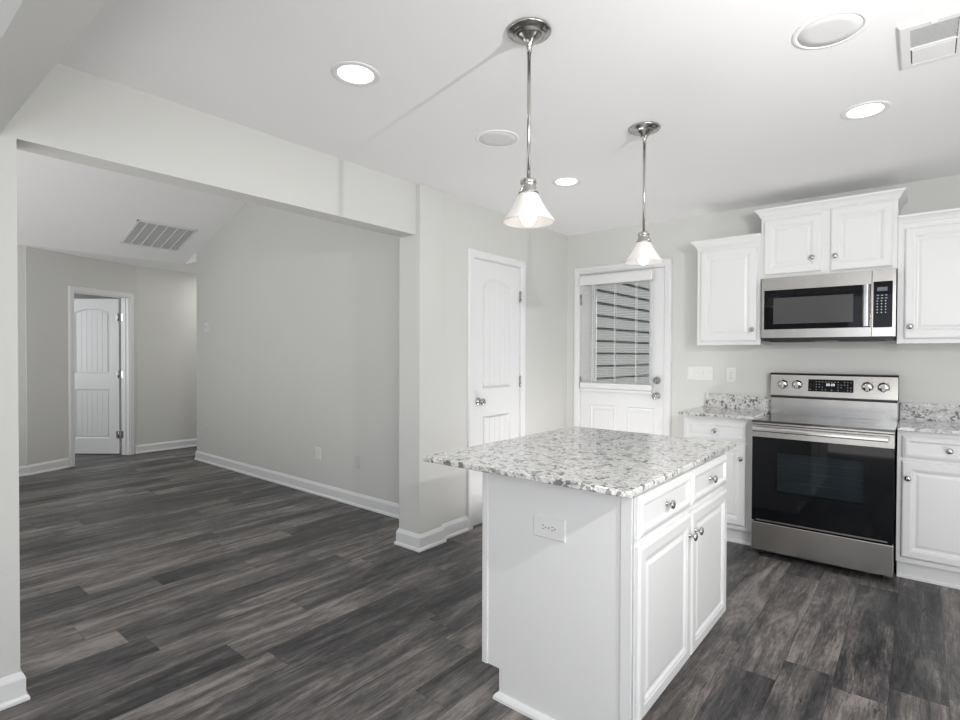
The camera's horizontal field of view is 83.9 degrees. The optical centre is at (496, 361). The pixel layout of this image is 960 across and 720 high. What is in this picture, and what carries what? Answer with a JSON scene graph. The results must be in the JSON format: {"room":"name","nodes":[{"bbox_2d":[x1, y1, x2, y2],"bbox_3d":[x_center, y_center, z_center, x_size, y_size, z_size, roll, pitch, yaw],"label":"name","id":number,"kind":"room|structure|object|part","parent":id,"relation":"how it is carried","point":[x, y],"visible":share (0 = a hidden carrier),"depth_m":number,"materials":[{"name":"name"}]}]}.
{"room":"kitchen","nodes":[
{"label":"kitchen","id":0,"kind":"room"},
{"bbox_2d":[17,246,26,465],"bbox_3d":[-6.644,0.018,3.792,0.120,2.450,5.065,1,1,38],"label":"wall","id":1,"kind":"structure","parent":0,"point":[20,249],"depth_m":5.69,"materials":[{"name":"grey paint"}]},
{"bbox_2d":[0,0,106,132],"bbox_3d":[0.196,-0.968,0.274,5.255,0.340,0.118,1,1,38],"label":"beam","id":2,"kind":"structure","parent":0,"point":[35,35],"depth_m":1.36,"materials":[{"name":"grey paint"}]},
{"bbox_2d":[25,246,136,465],"bbox_3d":[-4.926,-0.008,6.386,0.120,2.450,1.346,0,1,14],"label":"wall","id":3,"kind":"structure","parent":0,"point":[48,274],"depth_m":5.97,"materials":[{"name":"grey paint"}]},
{"bbox_2d":[19,458,69,476],"bbox_3d":[-6.479,1.185,4.044,0.197,0.110,5.249,1,1,38],"label":"baseboard","id":4,"kind":"structure","parent":3,"relation":"attached to","point":[37,468],"depth_m":5.88,"materials":[{"name":"white paint"}]},
{"bbox_2d":[68,285,134,466],"bbox_3d":[-5.140,0.167,6.551,0.868,2.094,0.815,0,1,-1],"label":"door","id":5,"kind":"structure","parent":3,"relation":"in","point":[100,362],"depth_m":6.92,"materials":[{"name":"white paint"}]},
{"bbox_2d":[74,293,121,430],"bbox_3d":[-5.742,-0.020,7.095,2.580,2.450,4.960,1,1,38],"label":"wall","id":6,"kind":"structure","parent":0,"point":[76,295],"depth_m":8.26,"materials":[{"name":"grey paint"}]},
{"bbox_2d":[136,267,196,444],"bbox_3d":[-4.167,-0.023,7.791,0.120,2.450,1.910,1,1,38],"label":"wall","id":7,"kind":"structure","parent":0,"point":[166,300],"depth_m":7.28,"materials":[{"name":"grey paint"}]},
{"bbox_2d":[135,438,196,453],"bbox_3d":[-4.139,1.148,7.720,0.038,0.110,1.885,1,1,38],"label":"baseboard","id":8,"kind":"structure","parent":7,"relation":"attached to","point":[143,448],"depth_m":7.27,"materials":[{"name":"white paint"}]},
{"bbox_2d":[0,63,567,677],"bbox_3d":[-1.903,0.058,1.974,0.205,2.450,8.120,1,1,38],"label":"wall","id":9,"kind":"structure","parent":0,"point":[74,115],"depth_m":3.16,"materials":[{"name":"grey paint"}]},
{"bbox_2d":[0,668,29,710],"bbox_3d":[-3.069,1.242,0.521,0.164,0.110,3.977,1,1,38],"label":"baseboard","id":10,"kind":"structure","parent":9,"relation":"attached to","point":[13,691],"depth_m":2.00,"materials":[{"name":"white paint"}]},
{"bbox_2d":[394,516,468,552],"bbox_3d":[-0.442,1.211,3.832,0.253,0.110,0.539,1,1,38],"label":"baseboard","id":11,"kind":"structure","parent":9,"relation":"attached to","point":[419,543],"depth_m":3.68,"materials":[{"name":"white paint"}]},
{"bbox_2d":[467,248,525,529],"bbox_3d":[-0.007,0.207,4.290,0.174,2.109,0.734,1,1,38],"label":"door","id":12,"kind":"structure","parent":9,"relation":"in","point":[496,284],"depth_m":4.23,"materials":[{"name":"white paint"}]},
{"bbox_3d":[-0.113,0.309,4.073,0.067,0.062,0.062,1,1,38],"label":"knob","id":13,"kind":"part","parent":12,"relation":"part of","materials":[{"name":"silver metal"}]},
{"bbox_2d":[196,202,398,503],"bbox_3d":[-2.010,-0.434,5.338,4.240,3.350,0.120,1,1,38],"label":"wall","id":14,"kind":"structure","parent":0,"point":[299,354],"depth_m":5.17,"materials":[{"name":"grey paint"}]},
{"bbox_2d":[204,323,209,331],"bbox_3d":[-3.466,-0.405,6.402,0.122,0.105,0.028,1,1,38],"label":"thermostat","id":15,"kind":"object","parent":14,"relation":"attached to","point":[206,325],"visible":1,"depth_m":6.38,"materials":[{"name":"white plastic"}]},
{"bbox_2d":[194,451,398,518],"bbox_3d":[-1.603,1.181,5.914,4.244,0.110,1.554,1,1,38],"label":"baseboard","id":16,"kind":"structure","parent":14,"relation":"attached to","point":[388,508],"depth_m":5.09,"materials":[{"name":"white paint"}]},
{"bbox_2d":[316,447,320,459],"bbox_3d":[-1.664,0.862,4.993,0.085,0.114,0.007,1,1,38],"label":"electrical outlet","id":17,"kind":"object","parent":14,"relation":"attached to","point":[318,450],"visible":1,"depth_m":4.99,"materials":[{"name":"white plastic"}]},
{"bbox_2d":[0,438,959,719],"bbox_3d":[-2.673,1.332,2.687,12.900,0.120,8.260,1,1,38],"label":"floor","id":18,"kind":"structure","parent":0,"point":[170,584],"depth_m":2.63,"materials":[{"name":"grey wood"}]},
{"bbox_2d":[482,453,726,719],"bbox_3d":[0.517,0.843,2.267,0.671,0.892,1.020,1,1,38],"label":"kitchen island","id":19,"kind":"object","parent":18,"relation":"on","point":[597,624],"visible":0.95,"depth_m":1.90,"materials":[{"name":"white paint"}]},
{"bbox_3d":[-0.041,0.786,2.081,0.026,0.777,0.011,1,1,38],"label":"corner trim","id":20,"kind":"part","parent":19,"relation":"part of","materials":[{"name":"white paint"}]},
{"bbox_3d":[0.195,1.279,1.921,0.478,0.026,0.070,1,1,38],"label":"shoe molding","id":21,"kind":"part","parent":19,"relation":"part of","materials":[{"name":"white paint"}]},
{"bbox_2d":[533,513,565,542],"bbox_3d":[0.187,0.590,1.894,0.136,0.080,0.007,1,1,38],"label":"electrical outlet","id":22,"kind":"object","parent":19,"relation":"attached to","point":[544,526],"visible":1,"depth_m":1.89,"materials":[{"name":"white plastic"}]},
{"bbox_2d":[540,523,547,530],"bbox_3d":[0.170,0.590,1.905,0.033,0.027,0.003,1,1,38],"label":"receptacle","id":23,"kind":"object","parent":22,"relation":"attached to","point":[543,526],"depth_m":1.90,"materials":[{"name":"white plastic"}]},
{"bbox_2d":[549,525,556,532],"bbox_3d":[0.201,0.591,1.880,0.033,0.027,0.003,1,1,38],"label":"receptacle","id":24,"kind":"object","parent":22,"relation":"attached to","point":[552,528],"depth_m":1.88,"materials":[{"name":"white plastic"}]},
{"bbox_3d":[0.195,0.846,1.899,0.616,0.892,0.008,1,1,38],"label":"panel","id":25,"kind":"part","parent":19,"relation":"part of","materials":[{"name":"white paint"}]},
{"bbox_2d":[423,426,735,498],"bbox_3d":[0.411,0.385,2.291,0.871,0.021,1.157,1,1,38],"label":"island countertop","id":26,"kind":"structure","parent":19,"relation":"on","point":[624,464],"depth_m":2.08,"materials":[{"name":"white stone"}]},
{"bbox_3d":[0.418,0.792,1.716,0.040,0.777,0.011,1,1,38],"label":"corner trim","id":27,"kind":"part","parent":19,"relation":"part of","materials":[{"name":"white paint"}]},
{"bbox_3d":[0.602,0.878,1.900,0.020,0.568,0.490,1,1,38],"label":"door","id":28,"kind":"part","parent":19,"relation":"part of","materials":[{"name":"white paint"}]},
{"bbox_3d":[0.603,0.502,1.895,0.020,0.140,0.490,1,1,38],"label":"drawer","id":29,"kind":"part","parent":19,"relation":"part of","materials":[{"name":"white paint"}]},
{"bbox_3d":[0.616,0.504,1.885,0.031,0.033,0.033,1,1,38],"label":"knob","id":30,"kind":"part","parent":19,"relation":"part of","materials":[{"name":"silver metal"}]},
{"bbox_3d":[0.757,0.673,2.051,0.031,0.033,0.033,1,1,38],"label":"knob","id":31,"kind":"part","parent":19,"relation":"part of","materials":[{"name":"silver metal"}]},
{"bbox_3d":[0.801,0.668,2.106,0.031,0.033,0.033,1,1,38],"label":"knob","id":32,"kind":"part","parent":19,"relation":"part of","materials":[{"name":"silver metal"}]},
{"bbox_3d":[0.912,0.498,2.284,0.020,0.140,0.480,1,1,38],"label":"drawer","id":33,"kind":"part","parent":19,"relation":"part of","materials":[{"name":"white paint"}]},
{"bbox_3d":[0.911,0.874,2.289,0.020,0.568,0.480,1,1,38],"label":"door","id":34,"kind":"part","parent":19,"relation":"part of","materials":[{"name":"white paint"}]},
{"bbox_3d":[0.925,0.500,2.274,0.031,0.033,0.033,1,1,38],"label":"knob","id":35,"kind":"part","parent":19,"relation":"part of","materials":[{"name":"silver metal"}]},
{"bbox_2d":[684,415,752,545],"bbox_3d":[1.703,0.832,3.961,0.478,0.882,0.530,1,1,38],"label":"base cabinet","id":36,"kind":"object","parent":18,"relation":"on","point":[738,485],"visible":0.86,"depth_m":3.71,"materials":[{"name":"white paint"}]},
{"bbox_3d":[1.554,0.487,3.790,0.411,0.130,0.020,1,1,38],"label":"drawer","id":37,"kind":"part","parent":36,"relation":"part of","materials":[{"name":"white paint"}]},
{"bbox_2d":[678,393,770,419],"bbox_3d":[1.698,0.326,3.957,0.511,0.130,0.533,1,1,38],"label":"countertop","id":38,"kind":"structure","parent":36,"relation":"on","point":[749,407],"depth_m":4.05,"materials":[{"name":"white stone"}]},
{"bbox_3d":[1.552,0.853,3.795,0.411,0.566,0.020,1,1,38],"label":"door","id":39,"kind":"part","parent":36,"relation":"part of","materials":[{"name":"white paint"}]},
{"bbox_2d":[751,372,898,578],"bbox_3d":[2.160,0.685,3.514,0.758,1.190,0.655,1,1,38],"label":"range","id":40,"kind":"object","parent":18,"relation":"on","point":[824,456],"visible":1,"depth_m":3.34,"materials":[{"name":"silver metal"}]},
{"bbox_3d":[2.077,0.167,3.872,0.068,0.068,0.027,1,1,38],"label":"knob","id":41,"kind":"part","parent":40,"relation":"part of","materials":[{"name":"metal"}]},
{"bbox_3d":[2.149,0.168,3.815,0.068,0.068,0.027,1,1,38],"label":"knob","id":42,"kind":"part","parent":40,"relation":"part of","materials":[{"name":"metal"}]},
{"bbox_3d":[1.963,0.446,3.275,0.714,0.026,0.040,1,1,38],"label":"handle","id":43,"kind":"part","parent":40,"relation":"part of","materials":[{"name":"metal"}]},
{"bbox_3d":[1.996,1.147,3.316,0.752,0.183,0.051,1,1,38],"label":"storage drawer","id":44,"kind":"part","parent":40,"relation":"part of","materials":[{"name":"silver metal"}]},
{"bbox_3d":[1.996,0.466,3.304,0.750,0.064,0.050,1,1,38],"label":"door trim","id":45,"kind":"part","parent":40,"relation":"part of","materials":[{"name":"silver metal"}]},
{"bbox_3d":[1.998,0.772,3.312,0.752,0.549,0.049,1,1,38],"label":"oven door","id":46,"kind":"part","parent":40,"relation":"part of","materials":[{"name":"black glass"}]},
{"bbox_3d":[2.002,0.448,3.311,0.752,0.088,0.052,1,1,38],"label":"trim","id":47,"kind":"part","parent":40,"relation":"part of","materials":[{"name":"silver metal"}]},
{"bbox_2d":[752,413,898,432],"bbox_3d":[2.157,0.395,3.505,0.758,0.015,0.554,1,1,38],"label":"cooktop","id":48,"kind":"object","parent":40,"relation":"in","point":[845,423],"depth_m":3.44,"materials":[{"name":"silver glass"}]},
{"bbox_3d":[2.312,0.170,3.696,0.267,0.084,0.014,1,1,38],"label":"display panel","id":49,"kind":"part","parent":40,"relation":"part of","materials":[{"name":"black glass"}]},
{"bbox_3d":[2.473,0.173,3.558,0.068,0.068,0.027,1,1,38],"label":"knob","id":50,"kind":"part","parent":40,"relation":"part of","materials":[{"name":"metal"}]},
{"bbox_3d":[2.541,0.174,3.503,0.068,0.068,0.027,1,1,38],"label":"knob","id":51,"kind":"part","parent":40,"relation":"part of","materials":[{"name":"metal"}]},
{"bbox_2d":[896,430,959,588],"bbox_3d":[2.687,0.845,3.179,0.476,0.882,0.530,1,1,38],"label":"base cabinet","id":52,"kind":"object","parent":18,"relation":"on","point":[928,464],"visible":1,"depth_m":3.06,"materials":[{"name":"white paint"}]},
{"bbox_3d":[2.387,0.680,3.097,0.033,0.033,0.031,1,1,38],"label":"knob","id":53,"kind":"part","parent":52,"relation":"part of","materials":[{"name":"silver metal"}]},
{"bbox_2d":[897,402,959,434],"bbox_3d":[2.698,0.339,3.162,0.504,0.130,0.533,1,1,38],"label":"countertop","id":54,"kind":"structure","parent":52,"relation":"on","point":[914,417],"depth_m":3.36,"materials":[{"name":"white stone"}]},
{"bbox_3d":[2.545,0.867,3.005,0.427,0.566,0.020,1,1,38],"label":"door","id":55,"kind":"part","parent":52,"relation":"part of","materials":[{"name":"white paint"}]},
{"bbox_3d":[2.547,0.501,3.001,0.427,0.130,0.020,1,1,38],"label":"drawer","id":56,"kind":"part","parent":52,"relation":"part of","materials":[{"name":"white paint"}]},
{"bbox_3d":[2.537,0.504,2.988,0.033,0.033,0.031,1,1,38],"label":"knob","id":57,"kind":"part","parent":52,"relation":"part of","materials":[{"name":"silver metal"}]},
{"bbox_2d":[17,0,959,272],"bbox_3d":[-2.662,-1.626,2.650,12.900,0.897,8.260,1,1,38],"label":"ceiling","id":58,"kind":"structure","parent":0,"point":[747,117],"depth_m":2.39,"materials":[{"name":"white paint"}]},
{"bbox_2d":[120,219,197,250],"bbox_3d":[-3.811,-1.411,6.042,0.554,0.185,0.601,1,1,38],"label":"ceiling vent","id":59,"kind":"object","parent":58,"relation":"in","point":[143,233],"visible":1,"depth_m":6.02,"materials":[{"name":"white metal"}]},
{"bbox_2d":[331,61,379,86],"bbox_3d":[-0.569,-1.163,2.166,0.196,0.005,0.196,1,1,38],"label":"recessed light","id":60,"kind":"object","parent":58,"relation":"in","point":[353,73],"visible":1,"depth_m":2.16,"materials":[{"name":"white paint"}]},
{"bbox_2d":[475,130,519,147],"bbox_3d":[0.006,-1.168,2.811,0.234,0.005,0.234,1,1,38],"label":"ceiling speaker","id":61,"kind":"object","parent":58,"relation":"attached to","point":[490,138],"visible":1,"depth_m":2.80,"materials":[{"name":"white paint"}]},
{"bbox_2d":[479,132,515,146],"bbox_3d":[0.006,-1.168,2.811,0.200,0.003,0.200,1,1,38],"label":"grille","id":62,"kind":"object","parent":61,"relation":"attached to","point":[488,139],"depth_m":2.81,"materials":[{"name":"white plastic"}]},
{"bbox_2d":[502,17,554,227],"bbox_3d":[0.115,-0.816,1.875,0.183,0.683,0.183,1,1,38],"label":"pendant lamp","id":63,"kind":"object","parent":58,"relation":"hanging from","point":[528,210],"visible":1,"depth_m":1.85,"materials":[{"name":"white glass"}]},
{"bbox_3d":[0.114,-0.539,1.879,0.183,0.102,0.183,1,1,38],"label":"lamp shade","id":64,"kind":"part","parent":63,"relation":"part of","materials":[{"name":"white glass"}]},
{"bbox_3d":[0.114,-0.532,1.879,0.058,0.115,0.058,1,1,38],"label":"bulb","id":65,"kind":"part","parent":63,"relation":"part of","materials":[{"name":"white glass"}]},
{"bbox_3d":[0.115,-0.870,1.875,0.013,0.475,0.013,1,1,38],"label":"rod","id":66,"kind":"part","parent":63,"relation":"part of","materials":[{"name":"silver metal"}]},
{"bbox_2d":[552,177,581,185],"bbox_3d":[0.461,-1.175,3.497,0.196,0.005,0.196,1,1,38],"label":"recessed light","id":67,"kind":"object","parent":58,"relation":"in","point":[561,181],"visible":1,"depth_m":3.49,"materials":[{"name":"white paint"}]},
{"bbox_2d":[625,122,662,264],"bbox_3d":[0.740,-0.824,2.675,0.183,0.683,0.183,1,1,38],"label":"pendant lamp","id":68,"kind":"object","parent":58,"relation":"hanging from","point":[643,253],"visible":1,"depth_m":2.65,"materials":[{"name":"white glass"}]},
{"bbox_3d":[0.739,-0.540,2.678,0.058,0.115,0.058,1,1,38],"label":"bulb","id":69,"kind":"part","parent":68,"relation":"part of","materials":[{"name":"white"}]},
{"bbox_3d":[0.740,-0.878,2.674,0.013,0.475,0.013,1,1,38],"label":"rod","id":70,"kind":"part","parent":68,"relation":"part of","materials":[{"name":"silver metal"}]},
{"bbox_3d":[0.739,-0.547,2.678,0.183,0.102,0.183,1,1,38],"label":"lamp shade","id":71,"kind":"part","parent":68,"relation":"part of","materials":[{"name":"white glass"}]},
{"bbox_2d":[791,9,869,49],"bbox_3d":[1.162,-1.152,1.863,0.234,0.005,0.234,1,1,38],"label":"ceiling speaker","id":72,"kind":"object","parent":58,"relation":"attached to","point":[833,28],"visible":1,"depth_m":1.85,"materials":[{"name":"white paint"}]},
{"bbox_2d":[797,13,862,46],"bbox_3d":[1.162,-1.152,1.863,0.200,0.003,0.200,1,1,38],"label":"grille","id":73,"kind":"object","parent":72,"relation":"attached to","point":[827,29],"depth_m":1.85,"materials":[{"name":"white plastic"}]},
{"bbox_2d":[840,100,890,119],"bbox_3d":[1.706,-1.158,2.470,0.196,0.005,0.196,1,1,38],"label":"recessed light","id":74,"kind":"object","parent":58,"relation":"in","point":[869,109],"visible":1,"depth_m":2.46,"materials":[{"name":"white paint"}]},
{"bbox_2d":[898,8,959,70],"bbox_3d":[1.566,-1.145,1.912,0.197,0.016,0.344,1,1,38],"label":"ceiling vent","id":75,"kind":"object","parent":58,"relation":"in","point":[931,39],"visible":1,"depth_m":1.90,"materials":[{"name":"white paint"}]},
{"bbox_3d":[1.615,-1.145,1.974,0.125,0.008,0.118,1,1,38],"label":"plain panel","id":76,"kind":"part","parent":75,"relation":"part of","materials":[{"name":"white paint"}]},
{"bbox_2d":[596,282,649,382],"bbox_3d":[3.100,-0.259,8.457,0.222,3.562,7.900,1,1,38],"label":"wall","id":77,"kind":"structure","parent":0,"point":[625,358],"depth_m":6.33,"materials":[{"name":"grey"}]},
{"bbox_2d":[567,175,959,436],"bbox_3d":[2.769,0.057,3.536,5.465,2.450,0.140,1,1,38],"label":"wall","id":78,"kind":"structure","parent":0,"point":[928,373],"depth_m":4.16,"materials":[{"name":"grey paint"}]},
{"bbox_2d":[573,258,671,435],"bbox_3d":[1.128,0.195,4.802,0.934,2.129,0.201,1,1,38],"label":"door","id":79,"kind":"structure","parent":78,"relation":"in","point":[629,412],"depth_m":4.71,"materials":[{"name":"white paint"}]},
{"bbox_2d":[579,270,653,393],"bbox_3d":[1.057,-0.250,4.757,0.700,1.050,0.052,1,1,38],"label":"window blind","id":80,"kind":"object","parent":79,"relation":"attached to","point":[648,275],"visible":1,"depth_m":4.75,"materials":[{"name":"white plastic"}]},
{"bbox_3d":[0.903,-0.222,4.885,0.004,0.960,0.029,1,1,38],"label":"ladder cord","id":81,"kind":"part","parent":80,"relation":"part of","materials":[{"name":"white fabric"}]},
{"bbox_3d":[1.060,-0.220,4.760,0.004,0.960,0.029,1,1,38],"label":"ladder cord","id":82,"kind":"part","parent":80,"relation":"part of","materials":[{"name":"white fabric"}]},
{"bbox_3d":[1.057,0.237,4.766,0.692,0.075,0.028,1,1,38],"label":"rail","id":83,"kind":"part","parent":80,"relation":"part of","materials":[{"name":"white plastic"}]},
{"bbox_3d":[1.216,-0.218,4.636,0.004,0.960,0.029,1,1,38],"label":"ladder cord","id":84,"kind":"part","parent":80,"relation":"part of","materials":[{"name":"white fabric"}]},
{"bbox_3d":[1.112,-0.252,4.761,0.590,0.941,0.012,1,1,38],"label":"glass frame","id":85,"kind":"part","parent":79,"relation":"part of","materials":[{"name":"white paint"}]},
{"bbox_3d":[1.353,0.296,4.539,0.062,0.062,0.067,1,1,38],"label":"knob","id":86,"kind":"part","parent":79,"relation":"part of","materials":[{"name":"silver metal"}]},
{"bbox_2d":[687,366,712,379],"bbox_3d":[1.651,0.096,4.327,0.199,0.110,0.013,1,1,38],"label":"light switch","id":87,"kind":"object","parent":78,"relation":"attached to","point":[693,372],"visible":1,"depth_m":4.32,"materials":[{"name":"white plastic"}]},
{"bbox_2d":[691,233,769,345],"bbox_3d":[1.759,-0.511,4.018,0.482,0.779,0.352,1,1,38],"label":"upper cabinet","id":88,"kind":"object","parent":78,"relation":"attached to","point":[729,293],"visible":0.98,"depth_m":3.89,"materials":[{"name":"white paint"}]},
{"bbox_3d":[1.763,-0.870,4.017,0.482,0.060,0.340,1,1,38],"label":"crown molding","id":89,"kind":"part","parent":88,"relation":"part of","materials":[{"name":"white paint"}]},
{"bbox_3d":[1.692,-0.483,3.899,0.391,0.672,0.020,1,1,38],"label":"door","id":90,"kind":"part","parent":88,"relation":"part of","materials":[{"name":"white paint"}]},
{"bbox_2d":[726,368,735,382],"bbox_3d":[1.838,0.109,4.182,0.074,0.114,0.007,1,1,38],"label":"electrical outlet","id":91,"kind":"object","parent":78,"relation":"attached to","point":[730,372],"visible":1,"depth_m":4.18,"materials":[{"name":"white plastic"}]},
{"bbox_2d":[705,393,770,410],"bbox_3d":[1.870,0.313,4.146,0.478,0.108,0.022,1,1,38],"label":"backsplash","id":92,"kind":"structure","parent":78,"relation":"attached to","point":[753,402],"depth_m":4.13,"materials":[{"name":"white stone"}]},
{"bbox_2d":[754,187,907,278],"bbox_3d":[2.246,-0.815,3.620,0.848,0.481,0.364,1,1,38],"label":"upper cabinet","id":93,"kind":"object","parent":78,"relation":"attached to","point":[853,233],"visible":0.98,"depth_m":3.47,"materials":[{"name":"white paint"}]},
{"bbox_3d":[2.009,-0.788,3.629,0.345,0.379,0.020,1,1,38],"label":"door","id":94,"kind":"part","parent":93,"relation":"part of","materials":[{"name":"white paint"}]},
{"bbox_2d":[761,268,897,342],"bbox_3d":[2.241,-0.352,3.617,0.753,0.441,0.379,1,1,38],"label":"microwave","id":95,"kind":"object","parent":93,"relation":"attached to","point":[859,306],"visible":1,"depth_m":3.48,"materials":[{"name":"silver metal"}]},
{"bbox_3d":[2.111,-0.352,3.540,0.610,0.270,0.008,1,1,38],"label":"black glass","id":96,"kind":"part","parent":95,"relation":"part of","materials":[{"name":"black glass"}]},
{"bbox_3d":[2.317,-0.348,3.347,0.040,0.261,0.050,1,1,38],"label":"handle","id":97,"kind":"part","parent":95,"relation":"part of","materials":[{"name":"metal"}]},
{"bbox_3d":[2.406,-0.361,3.315,0.120,0.413,0.032,1,1,38],"label":"control panel","id":98,"kind":"part","parent":95,"relation":"part of","materials":[{"name":"silver metal"}]},
{"bbox_3d":[2.250,-1.025,3.621,0.848,0.060,0.352,1,1,38],"label":"crown molding","id":99,"kind":"part","parent":93,"relation":"part of","materials":[{"name":"white paint"}]},
{"bbox_3d":[2.313,-0.791,3.387,0.328,0.406,0.020,1,1,38],"label":"door","id":100,"kind":"part","parent":93,"relation":"part of","materials":[{"name":"white paint"}]},
{"bbox_2d":[897,208,959,343],"bbox_3d":[2.768,-0.497,3.215,0.558,0.779,0.352,1,1,38],"label":"upper cabinet","id":101,"kind":"object","parent":78,"relation":"attached to","point":[928,285],"visible":1,"depth_m":3.18,"materials":[{"name":"white paint"}]},
{"bbox_3d":[2.773,-0.856,3.214,0.558,0.060,0.340,1,1,38],"label":"crown molding","id":102,"kind":"part","parent":101,"relation":"part of","materials":[{"name":"white paint"}]},
{"bbox_2d":[900,402,959,421],"bbox_3d":[2.857,0.326,3.362,0.504,0.108,0.022,1,1,38],"label":"backsplash","id":103,"kind":"structure","parent":78,"relation":"attached to","point":[915,411],"depth_m":3.41,"materials":[{"name":"white stone"}]}
]}

